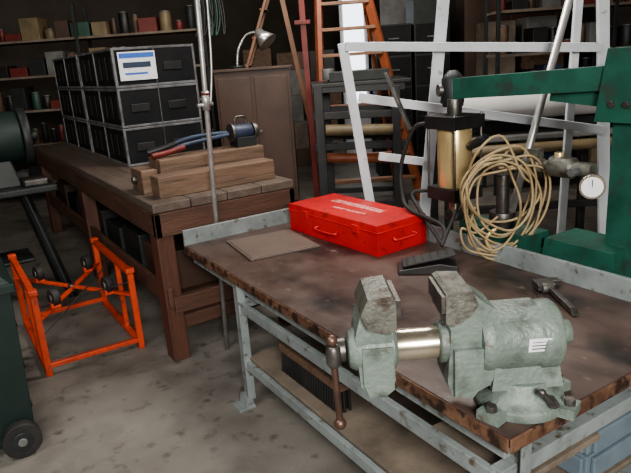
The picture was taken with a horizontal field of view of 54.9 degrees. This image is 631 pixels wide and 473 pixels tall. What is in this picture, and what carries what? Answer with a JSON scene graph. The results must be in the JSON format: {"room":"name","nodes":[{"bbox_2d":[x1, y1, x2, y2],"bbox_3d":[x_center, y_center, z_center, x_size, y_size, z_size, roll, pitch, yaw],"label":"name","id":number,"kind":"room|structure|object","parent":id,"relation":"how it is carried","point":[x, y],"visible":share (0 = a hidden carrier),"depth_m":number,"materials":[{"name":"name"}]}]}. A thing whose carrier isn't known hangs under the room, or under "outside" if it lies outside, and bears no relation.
{"room":"workshop","nodes":[
{"label":"workshop","id":0,"kind":"room"},
{"bbox_2d":[0,0,344,171],"bbox_3d":[-3.945,-3.053,11.372,16.000,3.300,0.100,-14,19,-30],"label":"wall","id":1,"kind":"structure","parent":0,"point":[241,16],"depth_m":11.66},
{"bbox_2d":[195,0,225,36],"bbox_3d":[-1.313,-2.891,7.340,0.389,0.907,0.064,-4,16,0],"label":"ropes","id":2,"kind":"object","parent":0,"point":[212,26],"visible":0.8,"depth_m":7.41,"materials":[{"name":"green fabric"}]},
{"bbox_2d":[0,138,628,472],"bbox_3d":[-0.313,-0.103,6.483,16.000,0.100,17.000,-14,19,-30],"label":"floor","id":3,"kind":"structure","parent":0,"point":[126,409],"depth_m":3.30,"materials":[{"name":"concrete"}]},
{"bbox_2d":[0,257,42,458],"bbox_3d":[-1.661,0.590,2.767,0.620,0.845,0.562,-14,19,-30],"label":"wheelie bin","id":4,"kind":"object","parent":3,"relation":"on","point":[20,436],"visible":1,"depth_m":2.73,"materials":[{"name":"green plastic"}]},
{"bbox_2d":[0,108,76,297],"bbox_3d":[-2.315,-0.226,4.530,0.690,1.493,0.600,-14,19,-30],"label":"machine","id":5,"kind":"object","parent":3,"relation":"on","point":[17,138],"visible":0.96,"depth_m":4.39,"materials":[{"name":"metal"}]},
{"bbox_2d":[7,237,144,376],"bbox_3d":[-1.562,0.406,3.935,0.590,0.527,0.930,-14,19,-30],"label":"stand","id":6,"kind":"object","parent":3,"relation":"on","point":[35,330],"visible":1,"depth_m":3.75,"materials":[{"name":"red paint"}]},
{"bbox_2d":[0,0,218,199],"bbox_3d":[-2.984,-1.782,8.196,3.140,2.520,0.490,-4,16,0],"label":"metal shelving","id":7,"kind":"object","parent":3,"relation":"on","point":[35,30],"visible":0.44,"depth_m":7.85,"materials":[{"name":"metal"}]},
{"bbox_2d":[35,142,294,361],"bbox_3d":[-1.552,-0.208,5.273,0.890,0.950,4.010,-14,19,-30],"label":"wooden workbench","id":8,"kind":"object","parent":3,"relation":"on","point":[97,194],"visible":0.71,"depth_m":3.72,"materials":[{"name":"brown wood"}]},
{"bbox_2d":[62,117,92,152],"bbox_3d":[-2.107,-1.086,6.193,0.637,0.288,1.152,-14,19,-30],"label":"crate","id":9,"kind":"object","parent":8,"relation":"on","point":[77,132],"visible":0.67,"depth_m":5.99,"materials":[{"name":"metal"}]},
{"bbox_2d":[57,88,87,120],"bbox_3d":[-2.127,-1.365,6.112,0.637,0.288,1.152,-14,19,-30],"label":"crate","id":10,"kind":"object","parent":9,"relation":"on","point":[72,104],"visible":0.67,"depth_m":5.90,"materials":[{"name":"metal"}]},
{"bbox_2d":[52,55,81,87],"bbox_3d":[-2.147,-1.645,6.029,0.637,0.288,1.152,-14,19,-30],"label":"crate","id":11,"kind":"object","parent":10,"relation":"on","point":[66,69],"visible":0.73,"depth_m":5.82,"materials":[{"name":"metal"}]},
{"bbox_2d":[88,120,205,166],"bbox_3d":[-1.474,-0.848,5.227,0.637,0.288,1.152,-14,19,-30],"label":"crate","id":12,"kind":"object","parent":8,"relation":"on","point":[128,147],"visible":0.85,"depth_m":4.77,"materials":[{"name":"metal"}]},
{"bbox_2d":[82,82,201,128],"bbox_3d":[-1.494,-1.127,5.145,0.637,0.288,1.152,-14,19,-30],"label":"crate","id":13,"kind":"object","parent":12,"relation":"on","point":[131,107],"visible":0.98,"depth_m":4.71,"materials":[{"name":"metal"}]},
{"bbox_2d":[76,44,197,88],"bbox_3d":[-1.512,-1.406,5.060,0.637,0.288,1.158,-14,19,-30],"label":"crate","id":14,"kind":"object","parent":13,"relation":"on","point":[140,66],"visible":1,"depth_m":4.63,"materials":[{"name":"metal"}]},
{"bbox_2d":[130,144,263,194],"bbox_3d":[-0.740,-0.434,3.815,0.830,0.190,0.240,-14,19,-30],"label":"block","id":15,"kind":"object","parent":8,"relation":"on","point":[140,178],"visible":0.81,"depth_m":3.68,"materials":[{"name":"wood"}]},
{"bbox_2d":[147,131,229,158],"bbox_3d":[-0.790,-0.575,3.772,0.527,0.106,0.174,-14,19,-30],"label":"cutter","id":16,"kind":"object","parent":15,"relation":"on","point":[170,148],"visible":0.97,"depth_m":3.74,"materials":[{"name":"blue metal"}]},
{"bbox_2d":[226,115,258,147],"bbox_3d":[-0.468,-0.684,3.919,0.185,0.195,0.130,-14,19,-30],"label":"grinder","id":17,"kind":"object","parent":15,"relation":"on","point":[245,134],"visible":1,"depth_m":3.88,"materials":[{"name":"metal"}]},
{"bbox_2d":[150,157,274,198],"bbox_3d":[-0.602,-0.357,3.644,0.740,0.120,0.140,-14,19,-30],"label":"block","id":18,"kind":"object","parent":8,"relation":"on","point":[189,181],"visible":0.94,"depth_m":3.57,"materials":[{"name":"brown wood"}]},
{"bbox_2d":[194,0,228,349],"bbox_3d":[-0.598,-0.909,3.248,0.147,3.301,0.048,-14,19,-30],"label":"pole","id":19,"kind":"object","parent":3,"relation":"on","point":[207,102],"visible":1,"depth_m":3.30,"materials":[{"name":"silver metal"}]},
{"bbox_2d":[213,64,299,201],"bbox_3d":[-0.666,-1.179,7.212,0.880,1.600,0.610,-4,16,0],"label":"cabinet","id":20,"kind":"object","parent":3,"relation":"on","point":[263,94],"visible":0.52,"depth_m":6.84,"materials":[{"name":"brown wood"}]},
{"bbox_2d":[229,28,275,68],"bbox_3d":[-0.715,-2.111,6.817,0.562,0.414,0.235,-2,16,7],"label":"desk lamp","id":21,"kind":"object","parent":20,"relation":"on","point":[265,39],"visible":0.99,"depth_m":6.77,"materials":[{"name":"silver metal"}]},
{"bbox_2d":[244,0,317,164],"bbox_3d":[-0.713,-1.944,7.988,1.544,2.625,0.550,-4,16,0],"label":"stepladder","id":22,"kind":"object","parent":3,"relation":"on","point":[264,9],"visible":0.44,"depth_m":7.64,"materials":[{"name":"brown wood"}]},
{"bbox_2d":[294,0,319,197],"bbox_3d":[-0.054,-1.460,6.241,0.300,2.600,0.300,-4,16,0],"label":"stand","id":23,"kind":"object","parent":3,"relation":"on","point":[302,22],"visible":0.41,"depth_m":6.21,"materials":[{"name":"red metal"}]},
{"bbox_2d":[338,0,372,152],"bbox_3d":[0.658,-2.586,9.907,0.440,2.600,0.080,-4,16,0],"label":"door","id":24,"kind":"structure","parent":3,"relation":"on","point":[349,14],"depth_m":9.69,"materials":[{"name":"white paint"}]},
{"bbox_2d":[310,68,410,207],"bbox_3d":[0.403,-0.677,5.310,0.801,1.560,0.785,-4,16,0],"label":"storage rack","id":25,"kind":"object","parent":3,"relation":"on","point":[364,79],"visible":0.59,"depth_m":4.98,"materials":[{"name":"metal"}]},
{"bbox_2d":[314,0,421,200],"bbox_3d":[0.569,-1.734,7.152,1.215,2.533,1.177,-4,16,0],"label":"stepladder","id":26,"kind":"object","parent":3,"relation":"on","point":[370,13],"visible":0.51,"depth_m":6.83,"materials":[{"name":"orange wood"}]},
{"bbox_2d":[371,23,413,176],"bbox_3d":[1.052,-1.836,8.322,0.460,2.000,0.640,-4,16,0],"label":"filing cabinet","id":27,"kind":"object","parent":3,"relation":"on","point":[401,62],"visible":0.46,"depth_m":7.91,"materials":[{"name":"metal"}]},
{"bbox_2d":[380,0,408,24],"bbox_3d":[1.481,-2.428,9.346,0.900,2.500,0.040,-4,16,0],"label":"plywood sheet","id":28,"kind":"object","parent":3,"relation":"on","point":[391,11],"visible":0.02,"depth_m":9.05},
{"bbox_2d":[242,15,563,172],"bbox_3d":[1.119,-1.992,8.912,4.671,1.959,1.011,4,18,25],"label":"cartons","id":29,"kind":"object","parent":3,"relation":"on","point":[262,58],"visible":0.26,"depth_m":9.17},
{"bbox_2d":[182,208,630,472],"bbox_3d":[0.301,0.476,2.765,1.065,0.795,2.266,-14,19,-30],"label":"workbench","id":30,"kind":"object","parent":3,"relation":"on","point":[420,426],"visible":0.61,"depth_m":2.33,"materials":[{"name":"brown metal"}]},
{"bbox_2d":[226,229,319,260],"bbox_3d":[-0.234,0.038,3.249,0.380,0.013,0.400,-11,18,-23],"label":"sheet","id":31,"kind":"object","parent":30,"relation":"on","point":[272,244],"visible":1,"depth_m":3.21,"materials":[{"name":"brown cardboard"}]},
{"bbox_2d":[278,342,351,412],"bbox_3d":[0.206,0.562,2.548,0.829,0.200,0.386,0,17,13],"label":"push broom","id":32,"kind":"object","parent":30,"relation":"on","point":[318,382],"visible":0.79,"depth_m":2.56,"materials":[{"name":"black plastic"}]},
{"bbox_2d":[288,193,425,256],"bbox_3d":[0.209,-0.079,3.289,0.400,0.156,0.817,-14,19,-30],"label":"toolbox","id":33,"kind":"object","parent":30,"relation":"on","point":[376,229],"visible":0.98,"depth_m":3.11,"materials":[{"name":"metal"}]},
{"bbox_2d":[397,248,458,274],"bbox_3d":[0.497,0.108,2.708,0.260,0.084,0.120,-2,16,6],"label":"foot pedal","id":34,"kind":"object","parent":30,"relation":"on","point":[428,263],"visible":1,"depth_m":2.67,"materials":[{"name":"black metal"}]},
{"bbox_2d":[325,271,580,429],"bbox_3d":[0.366,0.297,1.631,0.676,0.390,0.249,-4,16,1],"label":"bench vise","id":35,"kind":"object","parent":30,"relation":"on","point":[506,355],"visible":1,"depth_m":1.56,"materials":[{"name":"metal"}]},
{"bbox_2d":[532,277,578,315],"bbox_3d":[0.926,0.224,2.301,0.105,0.040,0.321,-4,16,1],"label":"hammer","id":36,"kind":"object","parent":30,"relation":"on","point":[545,285],"visible":1,"depth_m":2.37,"materials":[{"name":"metal"}]},
{"bbox_2d":[406,0,449,175],"bbox_3d":[1.540,-2.015,8.280,0.460,2.300,0.640,-4,16,0],"label":"filing cabinet","id":37,"kind":"object","parent":3,"relation":"on","point":[421,14],"visible":0.43,"depth_m":7.91,"materials":[{"name":"metal"}]},
{"bbox_2d":[337,0,609,233],"bbox_3d":[0.982,-0.496,3.574,1.634,2.096,0.100,-4,16,0],"label":"frame","id":38,"kind":"object","parent":3,"relation":"on","point":[439,46],"visible":0.53,"depth_m":3.46,"materials":[{"name":"paint"}]},
{"bbox_2d":[456,0,553,165],"bbox_3d":[2.647,-2.243,8.611,1.200,2.400,0.520,-4,16,0],"label":"cupboard","id":39,"kind":"object","parent":3,"relation":"on","point":[469,13],"visible":0.02,"depth_m":8.18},
{"bbox_2d":[384,46,630,277],"bbox_3d":[0.978,-0.007,2.798,1.494,1.610,0.631,9,21,38],"label":"press","id":40,"kind":"object","parent":3,"relation":"on","point":[607,87],"visible":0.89,"depth_m":2.62,"materials":[{"name":"metal"}]},
{"bbox_2d":[459,134,551,260],"bbox_3d":[0.826,-0.162,2.689,0.388,0.578,0.193,-9,17,-17],"label":"coiled rope","id":41,"kind":"object","parent":40,"relation":"attached to","point":[466,204],"visible":0.97,"depth_m":2.67,"materials":[{"name":"beige fabric"}]},
{"bbox_2d":[426,94,612,229],"bbox_3d":[1.656,-0.540,4.914,1.420,1.350,0.730,-4,16,0],"label":"rack","id":42,"kind":"object","parent":3,"relation":"on","point":[518,104],"visible":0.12,"depth_m":4.52,"materials":[{"name":"black metal"}]},
{"bbox_2d":[509,0,572,210],"bbox_3d":[1.150,-0.395,3.347,0.529,1.990,0.040,-4,16,0],"label":"conduit","id":43,"kind":"object","parent":3,"relation":"on","point":[567,6],"visible":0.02,"depth_m":3.24,"materials":[{"name":"silver metal"}]},
{"bbox_2d":[482,0,630,195],"bbox_3d":[3.232,-1.774,6.869,2.540,2.400,0.490,-4,16,0],"label":"metal shelving","id":44,"kind":"object","parent":3,"relation":"on","point":[620,36],"visible":0.37,"depth_m":6.59,"materials":[{"name":"metal"}]},
{"bbox_2d":[557,411,630,472],"bbox_3d":[0.922,0.557,2.148,0.430,0.339,0.375,-14,19,-30],"label":"base cabinet","id":45,"kind":"object","parent":3,"relation":"on","point":[613,445],"visible":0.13,"depth_m":1.97,"materials":[{"name":"metal"}]},
{"bbox_2d":[368,0,630,139],"bbox_3d":[5.196,-2.778,8.212,0.100,3.300,15.000,-14,19,-30],"label":"wall","id":46,"kind":"structure","parent":0,"point":[624,13],"depth_m":9.84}
]}

